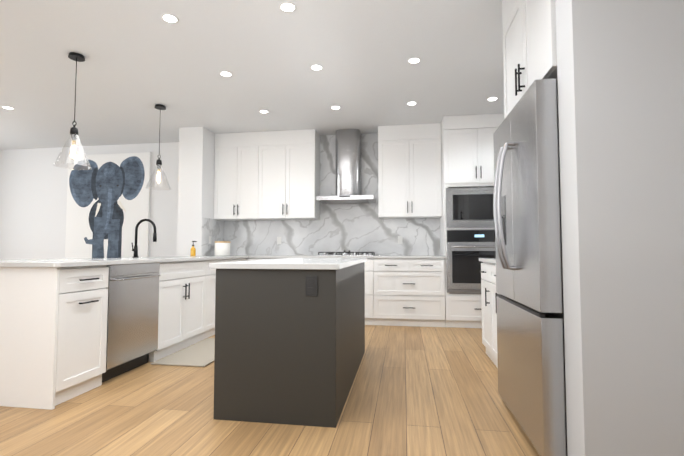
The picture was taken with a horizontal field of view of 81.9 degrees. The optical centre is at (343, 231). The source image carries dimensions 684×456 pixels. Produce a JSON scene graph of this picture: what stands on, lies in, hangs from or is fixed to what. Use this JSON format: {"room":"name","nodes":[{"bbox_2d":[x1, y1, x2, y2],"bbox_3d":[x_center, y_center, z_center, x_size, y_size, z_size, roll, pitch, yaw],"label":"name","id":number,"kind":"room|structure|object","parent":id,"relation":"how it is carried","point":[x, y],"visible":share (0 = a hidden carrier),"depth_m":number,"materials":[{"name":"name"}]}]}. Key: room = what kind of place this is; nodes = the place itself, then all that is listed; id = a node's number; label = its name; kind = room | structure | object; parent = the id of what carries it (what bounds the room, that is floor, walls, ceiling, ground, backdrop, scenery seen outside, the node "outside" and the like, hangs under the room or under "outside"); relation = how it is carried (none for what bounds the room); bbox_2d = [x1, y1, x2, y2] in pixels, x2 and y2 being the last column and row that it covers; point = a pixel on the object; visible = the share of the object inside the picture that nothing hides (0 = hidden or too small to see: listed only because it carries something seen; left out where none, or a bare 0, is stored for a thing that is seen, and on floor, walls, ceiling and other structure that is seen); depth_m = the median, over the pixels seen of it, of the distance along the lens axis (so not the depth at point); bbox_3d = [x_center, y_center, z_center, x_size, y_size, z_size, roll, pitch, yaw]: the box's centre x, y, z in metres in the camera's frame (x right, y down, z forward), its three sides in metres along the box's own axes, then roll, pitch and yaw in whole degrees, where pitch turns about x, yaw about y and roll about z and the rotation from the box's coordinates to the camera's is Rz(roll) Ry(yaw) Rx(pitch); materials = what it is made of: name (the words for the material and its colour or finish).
{"room":"kitchen","nodes":[
{"label":"kitchen","id":0,"kind":"room"},
{"bbox_2d":[177,127,214,255],"bbox_3d":[-2.142,-0.098,5.960,0.370,2.770,0.700,0,-3,9],"label":"pillar","id":1,"kind":"structure","parent":0,"point":[196,175],"depth_m":5.65,"materials":[{"name":"paint"}]},
{"bbox_2d":[0,142,418,259],"bbox_3d":[-1.383,-0.083,6.259,11.120,2.770,0.120,0,-3,9],"label":"wall","id":2,"kind":"structure","parent":0,"point":[33,196],"depth_m":6.78,"materials":[{"name":"paint"}]},
{"bbox_2d":[65,152,150,257],"bbox_3d":[-3.936,-0.346,6.579,1.520,1.895,0.042,0,-3,9],"label":"framed picture","id":3,"kind":"object","parent":2,"relation":"attached to","point":[108,203],"visible":0.88,"depth_m":6.56},
{"bbox_2d":[214,132,257,220],"bbox_3d":[-1.585,-0.825,6.086,0.700,1.302,0.347,0,-3,9],"label":"upper cabinet","id":4,"kind":"object","parent":2,"relation":"attached to","point":[236,154],"depth_m":5.92,"materials":[{"name":"white wood"}]},
{"bbox_2d":[258,129,319,219],"bbox_3d":[-0.814,-0.830,5.968,0.859,1.302,0.347,0,-3,9],"label":"upper cabinet","id":5,"kind":"object","parent":2,"relation":"attached to","point":[269,175],"depth_m":5.80,"materials":[{"name":"white wood"}]},
{"bbox_2d":[201,133,439,255],"bbox_3d":[-0.298,-0.571,5.701,3.357,1.845,0.696,0,-3,9],"label":"backsplash","id":6,"kind":"structure","parent":2,"relation":"attached to","point":[350,227],"depth_m":5.98,"materials":[{"name":"stone"}]},
{"bbox_2d":[398,236,402,243],"bbox_3d":[0.839,0.131,5.830,0.070,0.116,0.008,0,-3,9],"label":"electrical outlet","id":7,"kind":"object","parent":6,"relation":"attached to","point":[400,240],"visible":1,"depth_m":5.83,"materials":[{"name":"white plastic"}]},
{"bbox_2d":[317,129,375,203],"bbox_3d":[0.056,-0.956,5.753,0.800,1.072,0.499,0,-3,9],"label":"range hood","id":8,"kind":"object","parent":2,"relation":"attached to","point":[348,166],"visible":1,"depth_m":5.73,"materials":[{"name":"silver metal"}]},
{"bbox_2d":[378,123,441,218],"bbox_3d":[0.950,-0.844,5.680,0.875,1.302,0.384,0,-3,9],"label":"upper cabinet","id":9,"kind":"object","parent":2,"relation":"attached to","point":[409,173],"visible":1,"depth_m":5.53,"materials":[{"name":"white wood"}]},
{"bbox_2d":[0,0,503,149],"bbox_3d":[-2.071,-1.708,1.839,11.120,0.050,9.210,0,-3,9],"label":"ceiling","id":10,"kind":"structure","parent":0,"point":[142,58],"depth_m":3.80,"materials":[{"name":"white paint"}]},
{"bbox_2d":[1,106,13,109],"bbox_3d":[-4.171,-1.532,4.901,0.120,0.005,0.112,0,-3,9],"label":"recessed light","id":11,"kind":"object","parent":10,"relation":"in","point":[5,107],"depth_m":4.89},
{"bbox_2d":[54,52,90,169],"bbox_3d":[-2.425,-1.087,3.560,0.286,1.024,0.286,0,-3,9],"label":"pendant light","id":12,"kind":"object","parent":10,"relation":"hanging from","point":[76,57],"visible":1,"depth_m":3.54,"materials":[{"name":"clear glass"}]},
{"bbox_2d":[146,104,170,189],"bbox_3d":[-2.248,-1.026,4.816,0.286,1.024,0.286,0,-3,9],"label":"pendant light","id":13,"kind":"object","parent":10,"relation":"hanging from","point":[160,107],"visible":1,"depth_m":4.79,"materials":[{"name":"clear glass"}]},
{"bbox_2d":[161,14,178,22],"bbox_3d":[-1.323,-1.624,3.009,0.114,0.005,0.112,0,-3,9],"label":"recessed light","id":14,"kind":"object","parent":10,"relation":"in","point":[169,18],"depth_m":3.01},
{"bbox_2d":[220,71,231,76],"bbox_3d":[-1.178,-1.578,3.956,0.120,0.005,0.120,0,-3,9],"label":"recessed light","id":15,"kind":"object","parent":10,"relation":"in","point":[223,73],"depth_m":3.97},
{"bbox_2d":[279,2,295,12],"bbox_3d":[-0.405,-1.630,2.871,0.119,0.005,0.123,0,-3,9],"label":"recessed light","id":16,"kind":"object","parent":10,"relation":"in","point":[288,7],"depth_m":2.87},
{"bbox_2d":[310,64,322,70],"bbox_3d":[-0.260,-1.585,3.816,0.115,0.005,0.127,0,-3,9],"label":"recessed light","id":17,"kind":"object","parent":10,"relation":"in","point":[316,67],"depth_m":3.82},
{"bbox_2d":[331,106,340,109],"bbox_3d":[-0.092,-1.532,4.899,0.116,0.005,0.110,0,-3,9],"label":"recessed light","id":18,"kind":"object","parent":10,"relation":"in","point":[333,107],"depth_m":4.89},
{"bbox_2d":[407,101,416,105],"bbox_3d":[0.827,-1.540,4.751,0.108,0.005,0.132,0,-3,9],"label":"recessed light","id":19,"kind":"object","parent":10,"relation":"in","point":[411,103],"depth_m":4.75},
{"bbox_2d":[407,57,420,63],"bbox_3d":[0.659,-1.592,3.674,0.120,0.005,0.122,0,-3,9],"label":"recessed light","id":20,"kind":"object","parent":10,"relation":"in","point":[413,60],"depth_m":3.68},
{"bbox_2d":[487,97,497,100],"bbox_3d":[1.741,-1.546,4.610,0.115,0.005,0.103,0,-3,9],"label":"recessed light","id":21,"kind":"object","parent":10,"relation":"in","point":[491,98],"depth_m":4.60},
{"bbox_2d":[0,325,539,455],"bbox_3d":[-2.071,1.108,1.703,11.120,0.050,9.210,0,-3,9],"label":"floor","id":22,"kind":"structure","parent":0,"point":[422,391],"depth_m":2.36,"materials":[{"name":"brown wood"}]},
{"bbox_2d":[0,265,108,409],"bbox_3d":[-2.109,0.690,2.773,0.643,0.888,0.431,0,-3,9],"label":"base cabinet","id":23,"kind":"object","parent":22,"relation":"on","point":[53,333],"depth_m":2.54,"materials":[{"name":"white wood"}]},
{"bbox_2d":[0,255,253,267],"bbox_3d":[-2.030,0.306,4.393,1.040,0.032,3.718,0,-3,9],"label":"countertop","id":24,"kind":"structure","parent":23,"relation":"on","point":[63,262],"depth_m":3.04,"materials":[{"name":"white stone"}]},
{"bbox_2d":[132,219,156,257],"bbox_3d":[-2.038,0.072,4.024,0.259,0.400,0.094,0,-3,9],"label":"faucet","id":25,"kind":"object","parent":24,"relation":"on","point":[135,250],"visible":1,"depth_m":4.04,"materials":[{"name":"black metal"}]},
{"bbox_2d":[190,241,196,255],"bbox_3d":[-2.006,0.233,5.275,0.078,0.200,0.066,0,-3,9],"label":"soap dispenser","id":26,"kind":"object","parent":24,"relation":"on","point":[192,251],"visible":1,"depth_m":5.25,"materials":[{"name":"orange plastic"}]},
{"bbox_2d":[214,241,230,255],"bbox_3d":[-1.736,0.250,5.658,0.224,0.202,0.224,0,-3,9],"label":"canister","id":27,"kind":"object","parent":24,"relation":"on","point":[221,248],"visible":1,"depth_m":5.56,"materials":[{"name":"white ceramic"}]},
{"bbox_2d":[102,263,160,382],"bbox_3d":[-1.983,0.716,3.284,0.651,0.886,0.612,0,-3,9],"label":"dishwasher","id":28,"kind":"object","parent":22,"relation":"on","point":[132,316],"visible":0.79,"depth_m":3.19,"materials":[{"name":"silver metal"}]},
{"bbox_2d":[148,278,207,361],"bbox_3d":[-1.919,0.864,4.010,0.643,0.660,0.851,0,-3,9],"label":"base cabinet","id":29,"kind":"object","parent":22,"relation":"on","point":[183,302],"depth_m":3.91,"materials":[{"name":"white wood"}]},
{"bbox_2d":[151,338,214,366],"bbox_3d":[-1.358,1.182,3.900,0.505,0.014,1.010,0,-3,9],"label":"kitchen mat","id":30,"kind":"object","parent":22,"relation":"on","point":[200,353],"visible":0.6,"depth_m":3.66,"materials":[{"name":"beige fabric"}]},
{"bbox_2d":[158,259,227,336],"bbox_3d":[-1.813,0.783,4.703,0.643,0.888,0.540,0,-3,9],"label":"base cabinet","id":31,"kind":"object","parent":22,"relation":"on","point":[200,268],"depth_m":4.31,"materials":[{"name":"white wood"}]},
{"bbox_2d":[228,258,245,261],"bbox_3d":[-1.727,0.810,5.264,0.643,0.888,0.598,0,-3,9],"label":"base cabinet","id":32,"kind":"object","parent":22,"relation":"on","point":[238,259],"depth_m":5.27,"materials":[{"name":"white wood"}]},
{"bbox_2d":[246,258,279,260],"bbox_3d":[-0.852,0.834,5.751,0.977,0.888,0.627,0,-3,9],"label":"base cabinet","id":33,"kind":"object","parent":22,"relation":"on","point":[247,259],"depth_m":5.52,"materials":[{"name":"white wood"}]},
{"bbox_2d":[214,262,364,427],"bbox_3d":[-0.280,0.706,3.114,0.734,0.889,1.681,0,-3,9],"label":"kitchen island","id":34,"kind":"object","parent":22,"relation":"on","point":[289,341],"depth_m":2.30,"materials":[{"name":"black wood"}]},
{"bbox_2d":[209,258,366,269],"bbox_3d":[-0.279,0.246,3.141,0.780,0.032,1.750,0,-3,9],"label":"island countertop","id":35,"kind":"structure","parent":34,"relation":"on","point":[282,263],"depth_m":2.32,"materials":[{"name":"white stone"}]},
{"bbox_2d":[365,258,373,324],"bbox_3d":[0.041,0.827,5.615,0.829,0.888,0.627,0,-3,9],"label":"base cabinet","id":36,"kind":"object","parent":22,"relation":"on","point":[369,264],"depth_m":5.26,"materials":[{"name":"white wood"}]},
{"bbox_2d":[374,258,444,326],"bbox_3d":[0.908,0.821,5.482,0.926,0.888,0.627,0,-3,9],"label":"base cabinet","id":37,"kind":"object","parent":22,"relation":"on","point":[404,291],"depth_m":5.18,"materials":[{"name":"white wood"}]},
{"bbox_2d":[249,255,444,258],"bbox_3d":[0.042,0.366,5.633,2.676,0.032,0.638,0,-3,9],"label":"countertop","id":38,"kind":"structure","parent":37,"relation":"on","point":[374,256],"depth_m":5.36,"materials":[{"name":"white stone"}]},
{"bbox_2d":[316,250,374,255],"bbox_3d":[0.051,0.314,5.660,0.780,0.074,0.510,0,-3,9],"label":"cooktop","id":39,"kind":"object","parent":38,"relation":"in","point":[343,254],"visible":1,"depth_m":5.46,"materials":[{"name":"silver metal"}]},
{"bbox_2d":[440,113,503,327],"bbox_3d":[1.793,-0.125,5.373,0.866,2.768,0.663,0,-3,9],"label":"tall cabinet","id":40,"kind":"object","parent":22,"relation":"on","point":[467,151],"visible":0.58,"depth_m":5.14,"materials":[{"name":"white wood"}]},
{"bbox_2d":[446,187,493,227],"bbox_3d":[1.783,-0.295,5.317,0.818,0.522,0.481,0,-3,9],"label":"microwave","id":41,"kind":"object","parent":40,"relation":"in","point":[469,207],"visible":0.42,"depth_m":5.10,"materials":[{"name":"silver metal"}]},
{"bbox_2d":[446,229,495,293],"bbox_3d":[1.787,0.407,5.306,0.818,0.834,0.656,0,-3,9],"label":"wall oven","id":42,"kind":"object","parent":40,"relation":"in","point":[467,250],"visible":0.46,"depth_m":5.06,"materials":[{"name":"silver metal"}]},
{"bbox_2d":[479,262,498,367],"bbox_3d":[1.561,0.711,3.209,0.685,0.889,1.215,0,-3,9],"label":"base cabinet","id":43,"kind":"object","parent":22,"relation":"on","point":[489,293],"visible":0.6,"depth_m":3.49,"materials":[{"name":"white wood"}]},
{"bbox_2d":[479,258,495,263],"bbox_3d":[1.574,0.250,3.240,0.663,0.032,1.235,0,-3,9],"label":"countertop","id":44,"kind":"structure","parent":43,"relation":"on","point":[490,260],"depth_m":3.53,"materials":[{"name":"white stone"}]},
{"bbox_2d":[493,78,567,455],"bbox_3d":[1.301,0.206,2.188,0.867,1.800,0.874,0,-3,9],"label":"refrigerator","id":45,"kind":"object","parent":22,"relation":"on","point":[529,297],"visible":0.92,"depth_m":1.91,"materials":[{"name":"silver metal"}]},
{"bbox_2d":[555,0,683,455],"bbox_3d":[1.319,-0.305,1.670,0.687,2.770,0.175,0,-3,9],"label":"wall","id":46,"kind":"structure","parent":0,"point":[620,70],"depth_m":1.60,"materials":[{"name":"paint"}]},
{"bbox_2d":[502,0,557,118],"bbox_3d":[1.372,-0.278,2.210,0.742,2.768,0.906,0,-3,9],"label":"upper cabinet","id":47,"kind":"object","parent":46,"relation":"attached to","point":[529,44],"visible":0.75,"depth_m":2.23,"materials":[{"name":"white wood"}]}
]}

